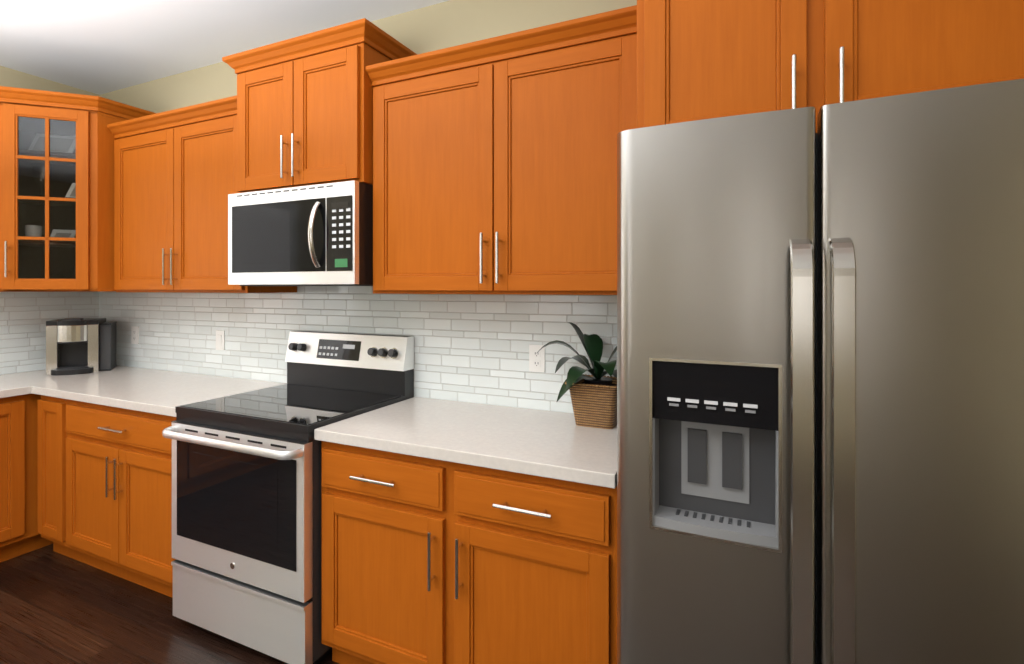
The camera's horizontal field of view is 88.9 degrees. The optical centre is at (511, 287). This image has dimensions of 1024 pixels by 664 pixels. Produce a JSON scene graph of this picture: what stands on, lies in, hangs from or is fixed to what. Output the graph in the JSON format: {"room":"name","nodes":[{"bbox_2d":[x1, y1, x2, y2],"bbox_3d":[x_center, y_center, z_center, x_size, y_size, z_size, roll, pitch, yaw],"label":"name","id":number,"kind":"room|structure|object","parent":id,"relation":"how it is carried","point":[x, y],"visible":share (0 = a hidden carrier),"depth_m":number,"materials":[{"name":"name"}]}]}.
{"room":"kitchen","nodes":[
{"label":"kitchen","id":0,"kind":"room"},
{"bbox_2d":[0,66,99,96],"bbox_3d":[-3.973,0.046,1.387,0.120,2.780,5.000,0,0,25],"label":"wall","id":1,"kind":"structure","parent":0,"point":[9,77],"depth_m":3.29,"materials":[{"name":"beige paint"}]},
{"bbox_2d":[0,292,98,374],"bbox_3d":[-3.086,0.258,3.153,0.008,0.587,1.050,0,0,25],"label":"tiles","id":2,"kind":"structure","parent":1,"relation":"attached to","point":[25,317],"depth_m":3.28,"materials":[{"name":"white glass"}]},
{"bbox_2d":[0,544,338,663],"bbox_3d":[-1.332,1.486,0.165,5.940,0.100,5.240,0,0,25],"label":"floor","id":3,"kind":"structure","parent":0,"point":[57,608],"depth_m":2.23,"materials":[{"name":"brown wood"}]},
{"bbox_2d":[0,394,31,562],"bbox_3d":[-2.967,0.999,2.653,0.620,0.874,0.524,0,0,25],"label":"base cabinet","id":4,"kind":"object","parent":3,"relation":"on","point":[20,535],"depth_m":2.73,"materials":[{"name":"brown wood"}]},
{"bbox_2d":[0,365,147,397],"bbox_3d":[-3.066,0.541,2.395,0.660,0.040,2.390,0,0,25],"label":"countertop","id":5,"kind":"structure","parent":4,"relation":"on","point":[12,384],"depth_m":3.01,"materials":[{"name":"stone"}]},
{"bbox_2d":[46,318,116,374],"bbox_3d":[-2.695,0.353,3.273,0.307,0.334,0.315,0,0,-29],"label":"coffee maker","id":6,"kind":"object","parent":5,"relation":"on","point":[74,346],"visible":1,"depth_m":3.21,"materials":[{"name":"silver metal"}]},
{"bbox_2d":[32,394,52,550],"bbox_3d":[-2.732,0.999,3.161,0.620,0.874,0.713,0,0,25],"label":"base cabinet","id":7,"kind":"object","parent":3,"relation":"on","point":[38,542],"depth_m":2.82,"materials":[{"name":"brown wood"}]},
{"bbox_2d":[38,395,175,597],"bbox_3d":[-1.859,0.999,2.786,1.222,0.874,0.661,0,0,25],"label":"base cabinet","id":8,"kind":"object","parent":3,"relation":"on","point":[104,488],"visible":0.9,"depth_m":2.52,"materials":[{"name":"brown wood"}]},
{"bbox_2d":[28,369,286,416],"bbox_3d":[-1.850,0.541,2.795,1.212,0.040,0.641,0,0,25],"label":"countertop","id":9,"kind":"structure","parent":8,"relation":"on","point":[161,392],"depth_m":2.73,"materials":[{"name":"stone"}]},
{"bbox_2d":[162,331,413,663],"bbox_3d":[-0.972,0.834,2.329,0.761,1.205,0.741,0,0,25],"label":"range","id":10,"kind":"object","parent":3,"relation":"on","point":[246,513],"visible":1,"depth_m":2.07,"materials":[{"name":"grey metal"}]},
{"bbox_2d":[321,441,616,663],"bbox_3d":[-0.094,0.999,1.970,1.123,0.874,0.661,0,0,25],"label":"base cabinet","id":11,"kind":"object","parent":3,"relation":"on","point":[428,561],"visible":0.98,"depth_m":1.68,"materials":[{"name":"brown wood"}]},
{"bbox_2d":[314,397,616,488],"bbox_3d":[-0.088,0.541,1.982,1.123,0.040,0.638,0,0,25],"label":"countertop","id":12,"kind":"structure","parent":11,"relation":"on","point":[552,444],"depth_m":1.83,"materials":[{"name":"stone"}]},
{"bbox_2d":[537,322,616,428],"bbox_3d":[0.282,0.328,1.994,0.377,0.384,0.287,0,0,25],"label":"potted plant","id":13,"kind":"object","parent":12,"relation":"on","point":[594,399],"visible":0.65,"depth_m":1.95,"materials":[{"name":"wicker"}]},
{"bbox_2d":[617,79,1023,663],"bbox_3d":[0.877,0.520,1.410,1.051,1.832,0.825,0,0,25],"label":"fridge","id":14,"kind":"object","parent":3,"relation":"on","point":[820,396],"visible":1,"depth_m":1.10,"materials":[{"name":"grey metal"}]},
{"bbox_2d":[0,0,448,94],"bbox_3d":[-1.332,-1.394,0.165,5.940,0.100,5.240,0,0,25],"label":"ceiling","id":15,"kind":"structure","parent":0,"point":[99,47],"depth_m":2.72,"materials":[{"name":"white paint"}]},
{"bbox_2d":[100,0,636,112],"bbox_3d":[-0.257,0.046,2.489,5.940,2.780,0.120,0,0,25],"label":"wall","id":16,"kind":"structure","parent":0,"point":[445,24],"depth_m":2.47,"materials":[{"name":"beige paint"}]},
{"bbox_2d":[0,86,155,291],"bbox_3d":[-2.650,-0.521,3.092,0.826,1.082,0.770,0,0,25],"label":"upper cabinet","id":17,"kind":"object","parent":16,"relation":"attached to","point":[56,191],"visible":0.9,"depth_m":2.88,"materials":[{"name":"orange wood"}]},
{"bbox_2d":[107,95,296,292],"bbox_3d":[-1.736,-0.452,2.893,1.092,0.953,0.364,0,0,25],"label":"upper cabinet","id":18,"kind":"object","parent":16,"relation":"attached to","point":[175,177],"visible":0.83,"depth_m":2.75,"materials":[{"name":"orange wood"}]},
{"bbox_2d":[222,18,416,192],"bbox_3d":[-0.903,-0.770,2.478,0.861,0.652,0.418,0,0,25],"label":"upper cabinet","id":19,"kind":"object","parent":16,"relation":"attached to","point":[305,110],"visible":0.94,"depth_m":2.29,"materials":[{"name":"orange wood"}]},
{"bbox_2d":[228,180,372,285],"bbox_3d":[-0.914,-0.225,2.454,0.761,0.430,0.467,0,0,25],"label":"microwave","id":20,"kind":"object","parent":19,"relation":"attached to","point":[317,235],"visible":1,"depth_m":2.25,"materials":[{"name":"silver metal"}]},
{"bbox_2d":[99,286,616,412],"bbox_3d":[-1.127,0.258,2.820,3.827,0.587,0.008,0,0,25],"label":"tiles","id":21,"kind":"structure","parent":16,"relation":"attached to","point":[472,348],"depth_m":2.53,"materials":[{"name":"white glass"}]},
{"bbox_2d":[131,326,138,343],"bbox_3d":[-2.485,0.311,3.439,0.072,0.116,0.008,0,0,25],"label":"electrical outlet","id":22,"kind":"object","parent":21,"relation":"attached to","point":[134,334],"visible":1,"depth_m":3.44,"materials":[{"name":"white plastic"}]},
{"bbox_2d":[216,330,224,349],"bbox_3d":[-1.729,0.309,3.088,0.072,0.116,0.011,0,0,25],"label":"light switch","id":23,"kind":"object","parent":21,"relation":"attached to","point":[220,339],"visible":1,"depth_m":3.08,"materials":[{"name":"white plastic"}]},
{"bbox_2d":[529,344,544,372],"bbox_3d":[0.107,0.302,2.240,0.072,0.116,0.008,0,0,25],"label":"electrical outlet","id":24,"kind":"object","parent":21,"relation":"attached to","point":[536,362],"visible":0.96,"depth_m":2.24,"materials":[{"name":"white plastic"}]},
{"bbox_2d":[365,5,636,294],"bbox_3d":[-0.022,-0.452,2.100,1.148,0.953,0.364,0,0,25],"label":"upper cabinet","id":25,"kind":"object","parent":16,"relation":"attached to","point":[494,165],"visible":0.85,"depth_m":1.94,"materials":[{"name":"orange wood"}]},
{"bbox_2d":[637,0,1023,132],"bbox_3d":[0.944,-0.800,1.498,1.056,0.848,0.646,0,0,25],"label":"upper cabinet","id":26,"kind":"object","parent":16,"relation":"attached to","point":[702,59],"visible":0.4,"depth_m":1.29,"materials":[{"name":"brown wood"}]}
]}

